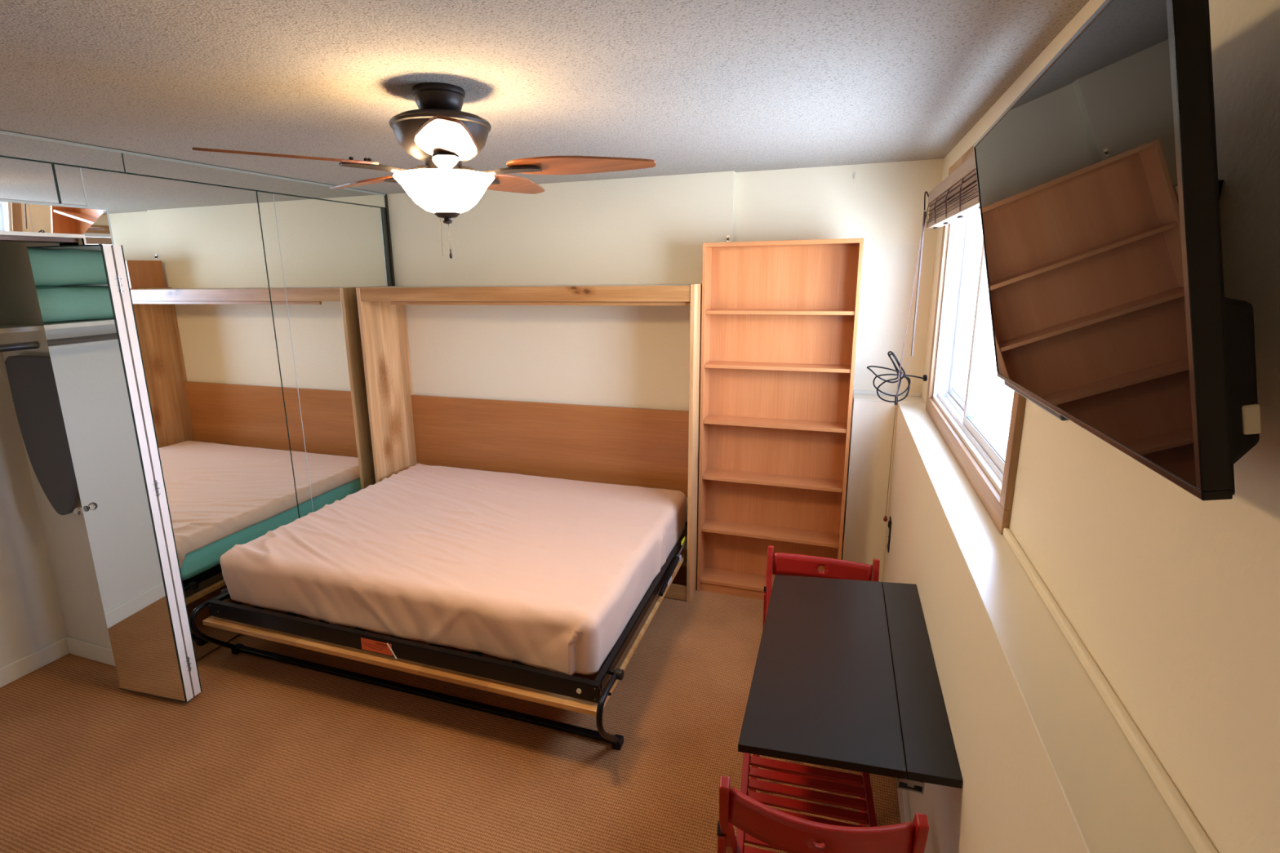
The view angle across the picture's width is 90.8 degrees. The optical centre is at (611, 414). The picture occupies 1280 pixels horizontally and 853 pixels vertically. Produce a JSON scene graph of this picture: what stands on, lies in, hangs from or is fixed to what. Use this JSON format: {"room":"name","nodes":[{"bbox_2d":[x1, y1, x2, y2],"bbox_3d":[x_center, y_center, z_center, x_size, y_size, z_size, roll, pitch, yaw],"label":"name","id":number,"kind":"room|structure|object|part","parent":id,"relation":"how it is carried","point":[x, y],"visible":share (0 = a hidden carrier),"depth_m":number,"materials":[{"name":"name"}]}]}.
{"room":"bedroom","nodes":[
{"label":"bedroom","id":0,"kind":"room"},
{"bbox_2d":[0,351,66,668],"bbox_3d":[-3.057,0.149,2.571,0.150,2.418,4.850,4,13,19],"label":"wall","id":1,"kind":"structure","parent":0,"point":[31,618],"depth_m":3.03,"materials":[{"name":"beige paint"}]},
{"bbox_2d":[0,324,48,351],"bbox_3d":[-2.859,-0.208,2.237,0.398,0.115,1.316,4,13,19],"label":"closet shelf","id":2,"kind":"object","parent":1,"relation":"attached to","point":[12,337],"visible":0.77,"depth_m":2.78,"materials":[{"name":"beige paint"}]},
{"bbox_3d":[-2.767,-0.174,2.206,0.032,0.032,1.290,4,13,19],"label":"hanging rod","id":3,"kind":"part","parent":2,"relation":"part of","materials":[{"name":"silver metal"}]},
{"bbox_2d":[0,636,69,688],"bbox_3d":[-3.019,1.324,2.648,0.014,0.090,1.320,4,13,19],"label":"baseboard","id":4,"kind":"structure","parent":1,"relation":"attached to","point":[30,663],"depth_m":3.10,"materials":[{"name":"beige paint"}]},
{"bbox_2d":[0,241,111,648],"bbox_3d":[-2.534,0.058,2.942,0.580,2.418,0.080,4,13,19],"label":"wall","id":5,"kind":"structure","parent":0,"point":[66,536],"depth_m":3.06,"materials":[{"name":"beige paint"}]},
{"bbox_2d":[4,355,77,515],"bbox_3d":[-2.560,0.103,2.880,0.362,0.744,0.039,4,13,19],"label":"ironing board","id":6,"kind":"object","parent":5,"relation":"attached to","point":[32,381],"visible":0.79,"depth_m":2.85,"materials":[{"name":"grey fabric"}]},
{"bbox_2d":[66,637,115,666],"bbox_3d":[-2.527,1.204,3.152,0.566,0.090,0.014,4,13,19],"label":"baseboard","id":7,"kind":"structure","parent":5,"relation":"attached to","point":[77,647],"depth_m":3.18,"materials":[{"name":"beige paint"}]},
{"bbox_2d":[0,198,237,659],"bbox_3d":[-2.385,0.192,2.336,0.118,2.418,4.850,4,13,19],"label":"wall","id":8,"kind":"structure","parent":0,"point":[1,198],"depth_m":2.59,"materials":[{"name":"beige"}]},
{"bbox_2d":[0,156,61,203],"bbox_3d":[-2.424,-0.761,1.837,0.013,0.147,1.410,4,13,19],"label":"mirror","id":9,"kind":"object","parent":8,"relation":"attached to","point":[20,180],"visible":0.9,"depth_m":2.39,"materials":[{"name":"clear glass"}]},
{"bbox_2d":[0,198,114,245],"bbox_3d":[-2.425,0.355,2.176,0.167,2.170,1.561,4,13,19],"label":"mirror","id":10,"kind":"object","parent":8,"relation":"attached to","point":[25,221],"depth_m":2.46,"materials":[{"name":"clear mirror"}]},
{"bbox_2d":[26,244,201,702],"bbox_3d":[-2.103,0.309,2.678,0.400,1.987,0.124,3,13,15],"label":"bifold door","id":11,"kind":"structure","parent":8,"relation":"in","point":[83,291],"depth_m":2.63,"materials":[{"name":"white paint"}]},
{"bbox_3d":[-2.282,0.411,2.709,0.035,0.035,0.043,4,13,19],"label":"door knob","id":12,"kind":"part","parent":11,"relation":"part of","materials":[{"name":"white plastic"}]},
{"bbox_3d":[-2.107,0.309,2.681,0.392,1.986,0.032,3,13,15],"label":"door","id":13,"kind":"part","parent":11,"relation":"part of","materials":[{"name":"white paint"}]},
{"bbox_3d":[-2.096,0.300,2.718,0.392,1.986,0.032,3,13,15],"label":"door","id":14,"kind":"part","parent":11,"relation":"part of","materials":[{"name":"white paint"}]},
{"bbox_2d":[53,164,299,659],"bbox_3d":[-2.015,0.046,3.151,0.013,2.310,0.933,4,13,19],"label":"mirror door","id":15,"kind":"structure","parent":8,"relation":"in","point":[194,253],"depth_m":3.13,"materials":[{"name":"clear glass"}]},
{"bbox_2d":[0,130,386,208],"bbox_3d":[-2.096,-1.088,2.719,0.020,0.092,3.388,4,13,19],"label":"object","id":16,"kind":"structure","parent":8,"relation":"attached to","point":[12,145],"depth_m":2.87,"materials":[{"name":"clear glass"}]},
{"bbox_3d":[-2.383,-0.909,1.934,0.017,0.086,1.678,4,13,19],"label":"mirror pane","id":17,"kind":"part","parent":16,"relation":"part of","materials":[{"name":"clear glass"}]},
{"bbox_3d":[-1.815,-1.268,3.491,0.017,0.086,1.706,4,13,19],"label":"mirror pane","id":18,"kind":"part","parent":16,"relation":"part of","materials":[{"name":"clear glass"}]},
{"bbox_2d":[257,191,387,518],"bbox_3d":[-1.699,-0.156,4.030,0.012,2.310,0.972,4,13,19],"label":"mirror door","id":19,"kind":"structure","parent":8,"relation":"in","point":[317,252],"depth_m":3.83,"materials":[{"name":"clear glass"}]},
{"bbox_2d":[380,194,395,286],"bbox_3d":[-1.521,-0.305,4.498,0.023,2.414,0.066,4,13,19],"label":"door frame","id":20,"kind":"structure","parent":8,"relation":"attached to","point":[384,211],"depth_m":4.31,"materials":[{"name":"brown metal"}]},
{"bbox_2d":[0,565,900,852],"bbox_3d":[-0.948,1.491,2.247,4.500,0.120,5.100,4,13,19],"label":"floor","id":21,"kind":"structure","parent":0,"point":[270,756],"depth_m":2.51,"materials":[{"name":"carpet"}]},
{"bbox_2d":[189,283,702,750],"bbox_3d":[-0.743,0.245,3.373,2.173,1.812,1.863,4,13,19],"label":"bed","id":22,"kind":"object","parent":21,"relation":"on","point":[643,447],"visible":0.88,"depth_m":3.83,"materials":[{"name":"brown wood"}]},
{"bbox_3d":[-1.950,1.065,3.108,0.039,0.336,0.222,4,13,19],"label":"leg","id":23,"kind":"part","parent":22,"relation":"part of","materials":[{"name":"black metal"}]},
{"bbox_3d":[-1.939,0.895,3.168,0.034,0.040,0.039,4,13,19],"label":"pivot knob","id":24,"kind":"part","parent":22,"relation":"part of","materials":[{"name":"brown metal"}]},
{"bbox_2d":[362,642,385,650],"bbox_3d":[-1.021,1.002,2.718,0.127,0.018,0.001,4,13,19],"label":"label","id":25,"kind":"object","parent":22,"relation":"attached to","point":[366,646],"depth_m":2.72,"materials":[{"name":"brown"}]},
{"bbox_3d":[-1.517,0.032,4.379,0.026,1.808,0.443,4,13,19],"label":"panel","id":26,"kind":"part","parent":22,"relation":"part of","materials":[{"name":"brown wood"}]},
{"bbox_3d":[-0.991,0.993,2.722,2.010,0.075,0.028,4,13,19],"label":"rail","id":27,"kind":"part","parent":22,"relation":"part of","materials":[{"name":"brown wood"}]},
{"bbox_3d":[-0.761,0.907,3.388,2.042,0.022,1.492,4,13,19],"label":"panel","id":28,"kind":"part","parent":22,"relation":"part of","materials":[{"name":"brown wood"}]},
{"bbox_3d":[-0.711,0.817,3.488,2.010,0.075,1.637,4,13,19],"label":"bed frame","id":29,"kind":"part","parent":22,"relation":"part of","materials":[{"name":"black metal"}]},
{"bbox_3d":[-0.509,-0.778,3.852,2.121,0.020,0.393,4,13,19],"label":"panel","id":30,"kind":"part","parent":22,"relation":"part of","materials":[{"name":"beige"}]},
{"bbox_3d":[-0.484,-0.655,3.645,1.913,0.040,0.018,4,13,19],"label":"rail","id":31,"kind":"part","parent":22,"relation":"part of","materials":[{"name":"brown wood"}]},
{"bbox_3d":[-0.434,0.184,4.243,2.121,0.540,0.018,4,13,19],"label":"headboard","id":32,"kind":"part","parent":22,"relation":"part of","materials":[{"name":"brown wood"}]},
{"bbox_3d":[-0.018,1.188,2.432,0.039,0.336,0.222,4,13,19],"label":"leg","id":33,"kind":"part","parent":22,"relation":"part of","materials":[{"name":"black metal"}]},
{"bbox_3d":[0.029,1.021,2.479,0.034,0.040,0.039,4,13,19],"label":"pivot knob","id":34,"kind":"part","parent":22,"relation":"part of","materials":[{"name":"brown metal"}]},
{"bbox_3d":[-0.562,0.976,4.022,2.121,0.088,0.020,4,13,19],"label":"rail","id":35,"kind":"part","parent":22,"relation":"part of","materials":[{"name":"brown wood"}]},
{"bbox_3d":[0.405,0.742,3.574,0.010,0.040,0.261,4,13,19],"label":"piston rod","id":36,"kind":"part","parent":22,"relation":"part of","materials":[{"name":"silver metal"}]},
{"bbox_3d":[0.507,0.160,3.670,0.024,1.812,0.443,4,13,19],"label":"panel","id":37,"kind":"part","parent":22,"relation":"part of","materials":[{"name":"brown wood"}]},
{"bbox_3d":[-0.727,0.694,3.494,1.929,0.221,1.541,4,13,19],"label":"mattress","id":38,"kind":"object","parent":22,"relation":"on","visible":0},
{"bbox_2d":[220,463,686,675],"bbox_3d":[-0.727,0.673,3.475,1.999,0.262,1.621,4,13,19],"label":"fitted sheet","id":39,"kind":"object","parent":38,"relation":"on","point":[550,574],"visible":0.99,"depth_m":2.98,"materials":[{"name":"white fabric"}]},
{"bbox_2d":[697,238,863,599],"bbox_3d":[0.919,0.069,3.565,0.798,2.024,0.268,4,13,19],"label":"bookshelf","id":40,"kind":"object","parent":21,"relation":"on","point":[780,318],"visible":0.84,"depth_m":3.54,"materials":[{"name":"brown wood"}]},
{"bbox_3d":[0.552,0.045,3.693,0.018,2.024,0.268,4,13,19],"label":"panel","id":41,"kind":"part","parent":40,"relation":"part of","materials":[{"name":"brown wood"}]},
{"bbox_3d":[0.915,1.000,3.724,0.762,0.020,0.161,4,13,19],"label":"shelf","id":42,"kind":"part","parent":40,"relation":"part of","materials":[{"name":"brown wood"}]},
{"bbox_3d":[0.911,0.683,3.655,0.760,0.019,0.156,4,13,19],"label":"shelf","id":43,"kind":"part","parent":40,"relation":"part of","materials":[{"name":"brown wood"}]},
{"bbox_3d":[0.907,0.369,3.584,0.760,0.019,0.156,4,13,19],"label":"shelf","id":44,"kind":"part","parent":40,"relation":"part of","materials":[{"name":"brown wood"}]},
{"bbox_3d":[0.902,0.047,3.512,0.760,0.019,0.156,4,13,19],"label":"shelf","id":45,"kind":"part","parent":40,"relation":"part of","materials":[{"name":"brown wood"}]},
{"bbox_3d":[0.897,-0.264,3.442,0.760,0.019,0.156,4,13,19],"label":"shelf","id":46,"kind":"part","parent":40,"relation":"part of","materials":[{"name":"brown wood"}]},
{"bbox_3d":[0.893,-0.552,3.377,0.760,0.019,0.156,4,13,19],"label":"shelf","id":47,"kind":"part","parent":40,"relation":"part of","materials":[{"name":"brown wood"}]},
{"bbox_3d":[0.889,-0.898,3.301,0.762,0.022,0.173,4,13,19],"label":"panel","id":48,"kind":"part","parent":40,"relation":"part of","materials":[{"name":"brown wood"}]},
{"bbox_3d":[1.271,0.102,3.393,0.018,2.024,0.173,4,13,19],"label":"panel","id":49,"kind":"part","parent":40,"relation":"part of","materials":[{"name":"brown wood"}]},
{"bbox_2d":[749,545,879,826],"bbox_3d":[0.757,0.979,2.354,0.440,0.783,0.544,4,13,19],"label":"folding chair","id":50,"kind":"object","parent":21,"relation":"on","point":[782,563],"visible":0.34,"depth_m":2.52,"materials":[{"name":"red paint"}]},
{"bbox_3d":[0.575,0.968,2.416,0.036,0.783,0.541,4,13,19],"label":"leg","id":51,"kind":"part","parent":50,"relation":"part of","materials":[{"name":"red paint"}]},
{"bbox_3d":[0.643,1.005,2.652,0.019,0.596,0.085,4,13,19],"label":"leg","id":52,"kind":"part","parent":50,"relation":"part of","materials":[{"name":"red paint"}]},
{"bbox_3d":[0.835,0.614,2.511,0.374,0.090,0.039,4,13,19],"label":"backrest","id":53,"kind":"part","parent":50,"relation":"part of","materials":[{"name":"red paint"}]},
{"bbox_3d":[0.933,0.991,2.290,0.032,0.783,0.541,4,14,21],"label":"leg","id":54,"kind":"part","parent":50,"relation":"part of","materials":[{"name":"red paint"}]},
{"bbox_2d":[716,752,928,852],"bbox_3d":[0.508,1.143,1.643,0.440,0.783,0.577,3,13,15],"label":"folding chair","id":55,"kind":"object","parent":21,"relation":"on","point":[757,824],"visible":0.98,"depth_m":1.42,"materials":[{"name":"red paint"}]},
{"bbox_3d":[0.257,1.266,1.514,0.019,0.596,0.085,3,13,15],"label":"leg","id":56,"kind":"part","parent":55,"relation":"part of","materials":[{"name":"red paint"}]},
{"bbox_3d":[0.331,1.131,1.708,0.032,0.783,0.541,3,13,17],"label":"leg","id":57,"kind":"part","parent":55,"relation":"part of","materials":[{"name":"red paint"}]},
{"bbox_3d":[0.359,1.084,1.730,0.020,0.049,0.406,3,13,15],"label":"seat rail","id":58,"kind":"part","parent":55,"relation":"part of","materials":[{"name":"red paint"}]},
{"bbox_3d":[0.438,0.884,1.337,0.380,0.090,0.076,3,13,15],"label":"backrest","id":59,"kind":"part","parent":55,"relation":"part of","materials":[{"name":"red paint"}]},
{"bbox_3d":[0.684,1.098,1.644,0.020,0.049,0.406,3,13,15],"label":"seat rail","id":60,"kind":"part","parent":55,"relation":"part of","materials":[{"name":"red paint"}]},
{"bbox_3d":[0.694,1.147,1.612,0.032,0.783,0.541,2,13,13],"label":"leg","id":61,"kind":"part","parent":55,"relation":"part of","materials":[{"name":"red paint"}]},
{"bbox_2d":[0,0,1088,194],"bbox_3d":[-0.985,-0.984,1.690,4.500,0.120,5.100,4,13,19],"label":"ceiling","id":62,"kind":"structure","parent":0,"point":[687,86],"depth_m":1.76,"materials":[{"name":"white paint"}]},
{"bbox_2d":[191,82,656,258],"bbox_3d":[-0.495,-0.746,1.996,1.265,0.491,1.206,4,13,19],"label":"ceiling fan","id":63,"kind":"object","parent":62,"relation":"hanging from","point":[442,135],"visible":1,"depth_m":1.85,"materials":[{"name":"brown wood"}]},
{"bbox_3d":[-0.870,-0.702,1.711,0.450,0.032,0.154,-9,15,-32],"label":"blade","id":64,"kind":"part","parent":63,"relation":"part of","materials":[{"name":"brown wood"}]},
{"bbox_3d":[-0.848,-0.812,2.198,0.450,0.032,0.154,9,16,38],"label":"blade","id":65,"kind":"part","parent":63,"relation":"part of","materials":[{"name":"brown wood"}]},
{"bbox_3d":[-0.663,-0.726,1.845,0.245,0.023,0.072,-9,15,-32],"label":"blade arm","id":66,"kind":"part","parent":63,"relation":"part of","materials":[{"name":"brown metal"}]},
{"bbox_3d":[-0.654,-0.772,2.049,0.245,0.023,0.072,9,16,38],"label":"blade arm","id":67,"kind":"part","parent":63,"relation":"part of","materials":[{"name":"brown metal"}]},
{"bbox_3d":[-0.533,-0.556,1.978,0.003,0.112,0.003,4,13,19],"label":"pull chain","id":68,"kind":"part","parent":63,"relation":"part of","materials":[{"name":"silver metal"}]},
{"bbox_3d":[-0.514,-0.680,1.956,0.304,0.111,0.304,4,13,19],"label":"lamp shade","id":69,"kind":"part","parent":63,"relation":"part of","materials":[{"name":"white glass"}]},
{"bbox_3d":[-0.468,-0.713,1.773,0.072,0.023,0.245,-4,13,-15],"label":"blade arm","id":70,"kind":"part","parent":63,"relation":"part of","materials":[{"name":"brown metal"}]},
{"bbox_3d":[-0.402,-0.670,1.538,0.154,0.032,0.450,-4,13,-15],"label":"blade","id":71,"kind":"part","parent":63,"relation":"part of","materials":[{"name":"brown wood"}]},
{"bbox_3d":[-0.452,-0.787,2.102,0.072,0.023,0.246,4,13,19],"label":"blade arm","id":72,"kind":"part","parent":63,"relation":"part of","materials":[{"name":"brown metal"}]},
{"bbox_3d":[-0.338,-0.750,1.932,0.245,0.023,0.072,0,13,3],"label":"blade arm","id":73,"kind":"part","parent":63,"relation":"part of","materials":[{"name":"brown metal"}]},
{"bbox_3d":[-0.367,-0.848,2.326,0.154,0.032,0.451,4,13,19],"label":"blade","id":74,"kind":"part","parent":63,"relation":"part of","materials":[{"name":"brown wood"}]},
{"bbox_3d":[-0.091,-0.760,1.918,0.450,0.032,0.154,0,13,3],"label":"blade","id":75,"kind":"part","parent":63,"relation":"part of","materials":[{"name":"brown wood"}]},
{"bbox_2d":[386,158,943,566],"bbox_3d":[-0.210,-0.263,4.215,4.380,2.418,0.250,4,13,19],"label":"wall","id":76,"kind":"structure","parent":0,"point":[648,229],"depth_m":3.86,"materials":[{"name":"beige paint"}]},
{"bbox_2d":[726,235,729,241],"bbox_3d":[0.661,-1.004,3.583,0.016,0.035,0.014,4,13,19],"label":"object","id":77,"kind":"structure","parent":76,"relation":"attached to","point":[727,236],"depth_m":3.58,"materials":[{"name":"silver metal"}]},
{"bbox_2d":[853,390,921,396],"bbox_3d":[1.540,-0.120,3.528,0.352,0.020,0.014,4,13,19],"label":"trim","id":78,"kind":"structure","parent":76,"relation":"attached to","point":[860,392],"depth_m":3.52,"materials":[{"name":"beige paint"}]},
{"bbox_2d":[841,398,897,582],"bbox_3d":[1.450,0.489,3.581,0.219,1.180,0.120,4,13,19],"label":"wall","id":79,"kind":"structure","parent":0,"point":[864,535],"depth_m":3.50,"materials":[{"name":"beige paint"}]},
{"bbox_2d":[853,393,924,402],"bbox_3d":[1.512,-0.091,3.454,0.352,0.005,0.180,4,13,19],"label":"trim","id":80,"kind":"structure","parent":79,"relation":"on","point":[855,396],"depth_m":3.44,"materials":[{"name":"beige paint"}]},
{"bbox_2d":[882,0,1279,852],"bbox_3d":[0.885,0.395,1.220,0.260,2.418,4.907,4,13,19],"label":"wall","id":81,"kind":"structure","parent":0,"point":[1173,594],"depth_m":0.91,"materials":[{"name":"beige paint"}]},
{"bbox_2d":[737,574,962,794],"bbox_3d":[0.713,0.732,1.942,0.498,0.062,0.963,4,13,19],"label":"folding table","id":82,"kind":"object","parent":81,"relation":"attached to","point":[845,677],"visible":1,"depth_m":1.77,"materials":[{"name":"black laminate"}]},
{"bbox_2d":[886,515,891,552],"bbox_3d":[1.468,0.633,3.341,0.012,0.175,0.080,4,13,19],"label":"outlet plate","id":83,"kind":"object","parent":81,"relation":"attached to","point":[889,529],"visible":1,"depth_m":3.32,"materials":[{"name":"beige plastic"}]},
{"bbox_2d":[866,351,927,404],"bbox_3d":[1.444,-0.185,3.198,0.285,0.275,0.044,3,13,17],"label":"coiled cable","id":84,"kind":"object","parent":81,"relation":"hanging from","point":[901,375],"visible":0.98,"depth_m":3.20,"materials":[{"name":"black plastic"}]},
{"bbox_2d":[897,787,911,823],"bbox_3d":[0.742,1.533,1.439,0.018,0.105,4.730,4,13,19],"label":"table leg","id":85,"kind":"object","parent":81,"relation":"attached to","point":[903,797],"depth_m":2.16,"materials":[{"name":"beige paint"}]},
{"bbox_2d":[925,143,1026,534],"bbox_3d":[1.358,-0.407,2.262,0.143,1.139,1.625,4,13,19],"label":"window","id":86,"kind":"structure","parent":81,"relation":"in","point":[997,456],"depth_m":2.44,"materials":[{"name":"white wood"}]},
{"bbox_2d":[883,153,980,521],"bbox_3d":[1.224,-0.068,2.392,0.146,1.656,1.640,4,13,19],"label":"window blind","id":87,"kind":"object","parent":86,"relation":"attached to","point":[956,197],"visible":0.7,"depth_m":2.39,"materials":[{"name":"brown"}]},
{"bbox_3d":[1.460,-0.201,3.141,0.006,1.520,0.069,-11,16,-39],"label":"lift cord","id":88,"kind":"part","parent":87,"relation":"part of","materials":[{"name":"brown plastic"}]},
{"bbox_3d":[1.378,-0.870,2.685,0.008,0.104,0.026,4,13,19],"label":"ladder cord","id":89,"kind":"part","parent":87,"relation":"part of","materials":[{"name":"brown fabric"}]},
{"bbox_3d":[1.275,-0.804,2.401,0.008,0.104,0.024,4,13,19],"label":"ladder cord","id":90,"kind":"part","parent":87,"relation":"part of","materials":[{"name":"brown fabric"}]},
{"bbox_3d":[1.240,-0.718,2.222,0.054,0.023,1.615,4,13,19],"label":"rail","id":91,"kind":"part","parent":87,"relation":"part of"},
{"bbox_3d":[1.170,-0.738,2.115,0.008,0.104,0.025,4,13,19],"label":"ladder cord","id":92,"kind":"part","parent":87,"relation":"part of","materials":[{"name":"brown fabric"}]},
{"bbox_3d":[1.560,-0.578,2.998,0.018,1.005,0.065,4,13,19],"label":"trim","id":93,"kind":"part","parent":86,"relation":"part of","materials":[{"name":"brown wood"}]},
{"bbox_3d":[1.292,-0.935,2.165,0.018,0.065,1.625,4,13,19],"label":"head trim","id":94,"kind":"part","parent":86,"relation":"part of","materials":[{"name":"brown wood"}]},
{"bbox_3d":[1.307,0.111,2.400,0.018,0.069,1.625,4,13,19],"label":"sill trim","id":95,"kind":"part","parent":86,"relation":"part of","materials":[{"name":"brown wood"}]},
{"bbox_3d":[1.364,-0.407,2.252,0.125,1.005,1.510,4,13,19],"label":"frame","id":96,"kind":"part","parent":86,"relation":"part of","materials":[{"name":"white plastic"}]},
{"bbox_3d":[1.514,-0.483,2.612,0.028,0.955,0.675,4,13,19],"label":"sash","id":97,"kind":"part","parent":86,"relation":"part of","materials":[{"name":"white plastic"}]},
{"bbox_3d":[1.238,-0.335,1.973,0.028,0.955,0.847,4,13,19],"label":"sash","id":98,"kind":"part","parent":86,"relation":"part of","materials":[{"name":"white plastic"}]},
{"bbox_3d":[1.035,-0.246,1.559,0.018,1.005,0.050,4,13,19],"label":"trim","id":99,"kind":"part","parent":86,"relation":"part of","materials":[{"name":"brown wood"}]},
{"bbox_2d":[897,401,1196,852],"bbox_3d":[0.813,0.422,1.222,0.132,0.004,4.850,4,13,19],"label":"window sill","id":100,"kind":"structure","parent":81,"relation":"attached to","point":[1114,804],"depth_m":1.04,"materials":[{"name":"beige paint"}]},
{"bbox_2d":[1003,528,1217,852],"bbox_3d":[0.547,0.616,0.316,0.014,0.022,2.925,4,13,19],"label":"trim","id":101,"kind":"structure","parent":81,"relation":"attached to","point":[1196,835],"depth_m":0.95,"materials":[{"name":"beige wood"}]},
{"bbox_2d":[1217,179,1223,198],"bbox_3d":[0.811,-0.247,0.976,0.055,0.180,0.300,4,13,19],"label":"mount","id":102,"kind":"object","parent":81,"relation":"attached to","point":[1220,181],"depth_m":0.81,"materials":[{"name":"black metal"}]},
{"bbox_2d":[973,0,1261,500],"bbox_3d":[0.722,-0.253,1.008,0.158,0.552,0.937,4,13,19],"label":"television","id":103,"kind":"object","parent":102,"relation":"attached to","point":[1098,184],"visible":1,"depth_m":0.72,"materials":[{"name":"black"}]},
{"bbox_3d":[0.636,0.004,0.627,0.019,0.031,0.007,4,13,19],"label":"socket panel","id":104,"kind":"part","parent":103,"relation":"part of","materials":[{"name":"beige plastic"}]}
]}

